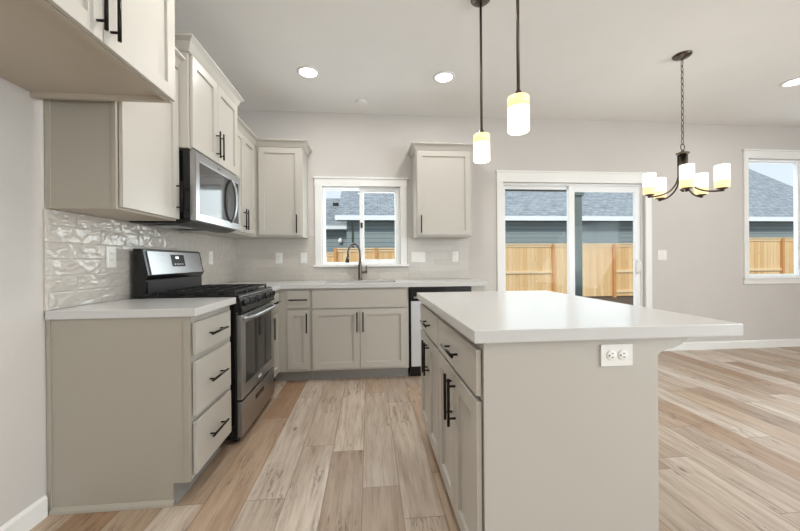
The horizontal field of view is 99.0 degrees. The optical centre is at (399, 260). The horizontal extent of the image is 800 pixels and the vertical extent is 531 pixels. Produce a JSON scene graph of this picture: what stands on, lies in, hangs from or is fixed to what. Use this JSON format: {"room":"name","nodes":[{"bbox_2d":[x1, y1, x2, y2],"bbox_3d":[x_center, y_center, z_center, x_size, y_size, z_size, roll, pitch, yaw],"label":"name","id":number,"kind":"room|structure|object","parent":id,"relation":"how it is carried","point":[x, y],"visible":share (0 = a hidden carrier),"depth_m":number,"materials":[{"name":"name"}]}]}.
{"room":"kitchen","nodes":[
{"label":"kitchen","id":0,"kind":"room"},
{"bbox_2d":[0,77,231,526],"bbox_3d":[-1.498,-0.249,-0.398,0.150,2.780,8.550,0,0,-5],"label":"wall","id":1,"kind":"structure","parent":0,"point":[23,410],"depth_m":1.43,"materials":[{"name":"paint"}]},
{"bbox_2d":[0,495,47,530],"bbox_3d":[-1.300,1.093,-1.561,0.014,0.095,6.195,0,0,-5],"label":"baseboard","id":2,"kind":"structure","parent":1,"relation":"attached to","point":[37,511],"depth_m":1.44,"materials":[{"name":"white paint"}]},
{"bbox_2d":[0,0,174,102],"bbox_3d":[-1.244,-1.042,1.078,0.629,0.664,1.005,0,0,-5],"label":"upper cabinet","id":3,"kind":"object","parent":1,"relation":"attached to","point":[91,50],"visible":1,"depth_m":1.27,"materials":[{"name":"laminate"}]},
{"bbox_2d":[106,246,115,267],"bbox_3d":[-1.616,-0.022,1.914,0.008,0.118,0.072,0,0,-5],"label":"wall outlet","id":4,"kind":"object","parent":1,"relation":"attached to","point":[110,251],"visible":1,"depth_m":1.91,"materials":[{"name":"white plastic"}]},
{"bbox_2d":[109,251,113,262],"bbox_3d":[-1.614,-0.022,1.914,0.003,0.066,0.033,0,0,-5],"label":"socket","id":5,"kind":"object","parent":4,"relation":"attached to","point":[111,253],"depth_m":1.91,"materials":[{"name":"white plastic"}]},
{"bbox_2d":[44,47,185,220],"bbox_3d":[-1.442,-0.728,1.794,0.359,0.980,0.594,0,0,-5],"label":"upper cabinet","id":6,"kind":"object","parent":1,"relation":"attached to","point":[116,160],"visible":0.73,"depth_m":1.57,"materials":[{"name":"laminate"}]},
{"bbox_2d":[43,209,235,310],"bbox_3d":[-1.689,-0.006,2.618,0.008,0.458,2.191,0,0,-5],"label":"backsplash","id":7,"kind":"structure","parent":1,"relation":"attached to","point":[75,272],"depth_m":1.84,"materials":[{"name":"tile"}]},
{"bbox_2d":[175,33,243,175],"bbox_3d":[-1.468,-1.011,2.412,0.423,0.657,0.839,0,0,-5],"label":"upper cabinet","id":8,"kind":"object","parent":1,"relation":"attached to","point":[208,103],"visible":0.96,"depth_m":2.26,"materials":[{"name":"beige paint"}]},
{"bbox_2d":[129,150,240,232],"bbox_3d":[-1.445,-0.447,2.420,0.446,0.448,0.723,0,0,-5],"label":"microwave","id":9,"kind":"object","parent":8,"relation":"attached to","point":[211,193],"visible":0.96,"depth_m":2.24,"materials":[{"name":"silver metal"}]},
{"bbox_2d":[209,251,212,263],"bbox_3d":[-1.726,-0.028,3.121,0.008,0.118,0.072,0,0,-5],"label":"wall outlet","id":10,"kind":"object","parent":1,"relation":"attached to","point":[210,252],"visible":1,"depth_m":3.11,"materials":[{"name":"white plastic"}]},
{"bbox_2d":[201,115,261,238],"bbox_3d":[-1.573,-0.728,3.256,0.361,0.977,0.951,0,0,-5],"label":"upper cabinet","id":11,"kind":"object","parent":1,"relation":"attached to","point":[247,139],"visible":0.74,"depth_m":3.19,"materials":[{"name":"beige paint"}]},
{"bbox_2d":[30,346,799,530],"bbox_3d":[2.678,1.167,-0.099,8.500,0.120,8.690,0,0,-5],"label":"floor","id":12,"kind":"structure","parent":0,"point":[345,454],"depth_m":1.91,"materials":[{"name":"brown wood"}]},
{"bbox_2d":[46,305,230,515],"bbox_3d":[-1.278,0.697,1.796,0.663,0.874,0.486,0,0,-5],"label":"base cabinet","id":13,"kind":"object","parent":12,"relation":"on","point":[138,409],"visible":1,"depth_m":1.57,"materials":[{"name":"beige paint"}]},
{"bbox_2d":[45,297,235,319],"bbox_3d":[-1.287,0.240,1.795,0.638,0.038,0.489,0,0,-5],"label":"countertop","id":14,"kind":"structure","parent":13,"relation":"on","point":[161,307],"depth_m":1.60,"materials":[{"name":"white stone"}]},
{"bbox_2d":[133,249,275,442],"bbox_3d":[-1.292,0.528,2.436,0.678,1.212,0.716,0,0,-5],"label":"range","id":15,"kind":"object","parent":12,"relation":"on","point":[157,274],"visible":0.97,"depth_m":2.24,"materials":[{"name":"silver metal"}]},
{"bbox_2d":[146,287,270,298],"bbox_3d":[-1.294,0.221,2.435,0.540,0.016,0.712,0,0,-5],"label":"cooktop","id":16,"kind":"object","parent":15,"relation":"in","point":[251,292],"depth_m":2.16,"materials":[{"name":"black metal"}]},
{"bbox_2d":[270,290,280,378],"bbox_3d":[-1.412,0.696,3.273,0.661,0.874,0.949,0,0,-5],"label":"base cabinet","id":17,"kind":"object","parent":12,"relation":"on","point":[276,301],"visible":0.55,"depth_m":3.05,"materials":[{"name":"beige paint"}]},
{"bbox_2d":[223,278,487,290],"bbox_3d":[-0.452,0.231,3.356,2.582,0.038,0.944,0,0,-5],"label":"countertop","id":18,"kind":"structure","parent":17,"relation":"on","point":[275,285],"depth_m":3.28,"materials":[{"name":"white stone"}]},
{"bbox_2d":[345,243,366,279],"bbox_3d":[-0.484,0.008,3.710,0.260,0.407,0.073,-1,0,-36],"label":"faucet","id":19,"kind":"object","parent":18,"relation":"on","point":[360,272],"visible":0.98,"depth_m":3.73,"materials":[{"name":"metal"}]},
{"bbox_2d":[275,288,312,380],"bbox_3d":[-1.028,0.693,3.453,0.345,0.874,0.661,0,0,-5],"label":"base cabinet","id":20,"kind":"object","parent":12,"relation":"on","point":[295,304],"visible":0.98,"depth_m":3.17,"materials":[{"name":"beige paint"}]},
{"bbox_2d":[311,287,408,379],"bbox_3d":[-0.398,0.688,3.510,0.916,0.874,0.661,0,0,-5],"label":"base cabinet","id":21,"kind":"object","parent":12,"relation":"on","point":[356,332],"visible":0.99,"depth_m":3.22,"materials":[{"name":"beige paint"}]},
{"bbox_2d":[408,286,470,375],"bbox_3d":[0.368,0.682,3.582,0.606,0.869,0.620,0,0,-5],"label":"dishwasher","id":22,"kind":"object","parent":12,"relation":"on","point":[414,312],"visible":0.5,"depth_m":3.26,"materials":[{"name":"silver metal"}]},
{"bbox_2d":[471,286,484,291],"bbox_3d":[0.738,0.678,3.638,0.133,0.873,0.609,0,0,-5],"label":"cabinet end panel","id":23,"kind":"object","parent":12,"relation":"on","point":[473,288],"visible":0.02,"depth_m":3.33,"materials":[{"name":"beige paint"}]},
{"bbox_2d":[420,303,687,530],"bbox_3d":[0.530,0.683,1.684,0.752,0.874,1.190,0,0,-5],"label":"base cabinet","id":24,"kind":"object","parent":12,"relation":"on","point":[524,436],"visible":0.98,"depth_m":1.09,"materials":[{"name":"beige paint"}]},
{"bbox_2d":[417,290,742,343],"bbox_3d":[0.612,0.225,1.688,0.893,0.038,1.247,0,0,-5],"label":"countertop","id":25,"kind":"structure","parent":24,"relation":"on","point":[543,315],"depth_m":1.22,"materials":[{"name":"white stone"}]},
{"bbox_2d":[600,344,632,366],"bbox_3d":[0.696,0.302,1.097,0.108,0.070,0.008,0,0,-5],"label":"island outlet","id":26,"kind":"object","parent":24,"relation":"attached to","point":[610,354],"visible":1,"depth_m":1.09,"materials":[{"name":"white plastic"}]},
{"bbox_2d":[606,350,616,360],"bbox_3d":[0.676,0.302,1.092,0.033,0.033,0.003,0,0,-5],"label":"socket","id":27,"kind":"object","parent":26,"relation":"attached to","point":[611,355],"depth_m":1.09,"materials":[{"name":"white plastic"}]},
{"bbox_2d":[618,350,627,359],"bbox_3d":[0.715,0.302,1.096,0.033,0.033,0.003,0,0,-5],"label":"socket","id":28,"kind":"object","parent":26,"relation":"attached to","point":[622,354],"depth_m":1.09,"materials":[{"name":"white plastic"}]},
{"bbox_2d":[175,0,799,126],"bbox_3d":[2.655,-1.773,-0.099,8.500,0.200,8.700,0,0,-5],"label":"ceiling","id":29,"kind":"structure","parent":0,"point":[585,60],"depth_m":2.76,"materials":[{"name":"paint"}]},
{"bbox_2d":[297,66,319,77],"bbox_3d":[-0.801,-1.645,2.982,0.196,0.010,0.196,0,0,-5],"label":"recessed light","id":30,"kind":"object","parent":29,"relation":"in","point":[304,71],"visible":1,"depth_m":2.97,"materials":[{"name":"white paint"}]},
{"bbox_2d":[355,99,366,105],"bbox_3d":[-0.406,-1.642,3.550,0.124,0.024,0.124,0,0,-5],"label":"smoke detector","id":31,"kind":"object","parent":29,"relation":"attached to","point":[360,102],"visible":1,"depth_m":3.52,"materials":[{"name":"paint"}]},
{"bbox_2d":[433,71,454,82],"bbox_3d":[0.397,-1.654,3.081,0.196,0.010,0.196,0,0,-5],"label":"recessed light","id":32,"kind":"object","parent":29,"relation":"in","point":[443,76],"visible":1,"depth_m":3.06,"materials":[{"name":"white paint"}]},
{"bbox_2d":[471,0,489,163],"bbox_3d":[0.513,-1.143,2.158,0.124,1.032,0.124,0,0,-5],"label":"pendant light","id":33,"kind":"object","parent":29,"relation":"hanging from","point":[481,140],"visible":1,"depth_m":2.14,"materials":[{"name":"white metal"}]},
{"bbox_2d":[507,0,529,135],"bbox_3d":[0.573,-1.143,1.661,0.124,1.032,0.124,0,0,-5],"label":"pendant light","id":34,"kind":"object","parent":29,"relation":"hanging from","point":[518,103],"visible":1,"depth_m":1.63,"materials":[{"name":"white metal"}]},
{"bbox_2d":[643,50,730,200],"bbox_3d":[2.301,-1.101,2.800,0.538,1.146,0.524,0,0,-5],"label":"chandelier","id":35,"kind":"object","parent":29,"relation":"hanging from","point":[653,187],"visible":1,"depth_m":2.77,"materials":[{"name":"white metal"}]},
{"bbox_2d":[780,77,799,86],"bbox_3d":[3.712,-1.681,3.210,0.196,0.010,0.196,0,0,-5],"label":"recessed light","id":36,"kind":"object","parent":29,"relation":"in","point":[795,81],"visible":1,"depth_m":3.22,"materials":[{"name":"white paint"}]},
{"bbox_2d":[235,110,799,341],"bbox_3d":[2.281,-0.286,4.161,8.200,2.780,0.150,0,0,-5],"label":"wall","id":37,"kind":"structure","parent":0,"point":[701,275],"depth_m":4.13,"materials":[{"name":"paint"}]},
{"bbox_2d":[276,253,282,262],"bbox_3d":[-1.325,-0.032,3.746,0.072,0.118,0.008,0,0,-5],"label":"wall outlet","id":38,"kind":"object","parent":37,"relation":"attached to","point":[279,256],"visible":1,"depth_m":3.74,"materials":[{"name":"white plastic"}]},
{"bbox_2d":[255,138,311,238],"bbox_3d":[-1.215,-0.732,3.585,0.528,0.977,0.361,0,0,-5],"label":"upper cabinet","id":39,"kind":"object","parent":37,"relation":"attached to","point":[281,165],"visible":1,"depth_m":3.45,"materials":[{"name":"beige paint"}]},
{"bbox_2d":[300,253,306,262],"bbox_3d":[-1.062,-0.034,3.768,0.072,0.118,0.011,0,0,-5],"label":"light switch","id":40,"kind":"object","parent":37,"relation":"attached to","point":[303,256],"visible":1,"depth_m":3.77,"materials":[{"name":"white plastic"}]},
{"bbox_2d":[236,236,468,280],"bbox_3d":[-0.494,-0.034,3.830,2.591,0.490,0.008,0,0,-5],"label":"backsplash","id":41,"kind":"structure","parent":37,"relation":"attached to","point":[255,258],"depth_m":3.79,"materials":[{"name":"tile"}]},
{"bbox_2d":[313,176,408,266],"bbox_3d":[-0.436,-0.437,3.882,1.060,0.998,0.165,0,0,-5],"label":"window","id":42,"kind":"structure","parent":37,"relation":"in","point":[319,181],"depth_m":3.86,"materials":[{"name":"white paint"}]},
{"bbox_2d":[411,252,425,261],"bbox_3d":[0.210,-0.045,3.884,0.162,0.118,0.011,0,0,-5],"label":"light switch","id":43,"kind":"object","parent":37,"relation":"attached to","point":[415,256],"visible":1,"depth_m":3.88,"materials":[{"name":"white plastic"}]},
{"bbox_2d":[408,142,472,238],"bbox_3d":[0.457,-0.745,3.736,0.704,0.977,0.361,0,0,-5],"label":"upper cabinet","id":44,"kind":"object","parent":37,"relation":"attached to","point":[441,171],"visible":0.99,"depth_m":3.60,"materials":[{"name":"beige paint"}]},
{"bbox_2d":[452,251,457,261],"bbox_3d":[0.635,-0.051,3.923,0.072,0.118,0.008,0,0,-5],"label":"wall outlet","id":45,"kind":"object","parent":37,"relation":"attached to","point":[454,253],"visible":1,"depth_m":3.92,"materials":[{"name":"white plastic"}]},
{"bbox_2d":[495,170,651,307],"bbox_3d":[2.087,0.023,4.121,1.956,2.165,0.165,0,0,-5],"label":"door","id":46,"kind":"structure","parent":37,"relation":"in","point":[560,180],"depth_m":4.11,"materials":[{"name":"white paint"}]},
{"bbox_2d":[658,250,666,259],"bbox_3d":[3.197,-0.074,4.163,0.118,0.118,0.011,0,0,-5],"label":"light switch","id":47,"kind":"object","parent":37,"relation":"attached to","point":[662,254],"visible":1,"depth_m":4.16,"materials":[{"name":"white plastic"}]},
{"bbox_2d":[664,339,799,350],"bbox_3d":[3.604,1.046,4.200,5.580,0.095,0.014,0,0,-5],"label":"baseboard","id":48,"kind":"structure","parent":37,"relation":"attached to","point":[775,342],"depth_m":4.25,"materials":[{"name":"white paint"}]},
{"bbox_2d":[741,149,799,283],"bbox_3d":[5.019,-0.557,4.376,1.525,1.678,0.165,0,0,-5],"label":"window","id":49,"kind":"structure","parent":37,"relation":"in","point":[747,278],"depth_m":4.29,"materials":[{"name":"white paint"}]},
{"label":"outside","id":50,"kind":"structure","parent":0,"visible":0},
{"bbox_2d":[583,296,633,304],"bbox_3d":[11.123,1.346,27.559,90.000,0.100,44.840,0,0,-5],"label":"ground","id":51,"kind":"structure","parent":50,"point":[620,299],"depth_m":12.25,"materials":[{"name":"grey concrete"}]},
{"bbox_2d":[326,169,793,251],"bbox_3d":[3.807,-2.747,22.044,42.500,8.220,14.500,0,0,-5],"label":"neighbor house","id":52,"kind":"structure","parent":51,"relation":"on","point":[531,217],"depth_m":15.92,"materials":[{"name":"paint"}]},
{"bbox_2d":[326,237,793,297],"bbox_3d":[5.205,0.267,12.403,33.796,2.200,0.140,0,0,-5],"label":"fence","id":53,"kind":"object","parent":51,"relation":"on","point":[607,268],"visible":0.18,"depth_m":12.57,"materials":[{"name":"brown wood"}]},
{"bbox_3d":[2.761,1.287,5.663,5.000,0.220,2.748,0,0,-5],"label":"patio slab","id":54,"kind":"object","parent":51,"relation":"on","visible":0},
{"bbox_2d":[574,192,583,296],"bbox_3d":[3.454,-0.100,6.702,0.230,2.539,0.200,0,0,-5],"label":"patio post","id":55,"kind":"object","parent":54,"relation":"on","point":[577,195],"visible":0.33,"depth_m":6.63,"materials":[{"name":"grey paint"}]},
{"bbox_2d":[505,189,566,191],"bbox_3d":[2.950,-1.486,6.655,4.800,0.239,0.160,0,0,-5],"label":"beam","id":56,"kind":"structure","parent":55,"relation":"on","point":[505,189],"depth_m":6.61,"materials":[{"name":"grey metal"}]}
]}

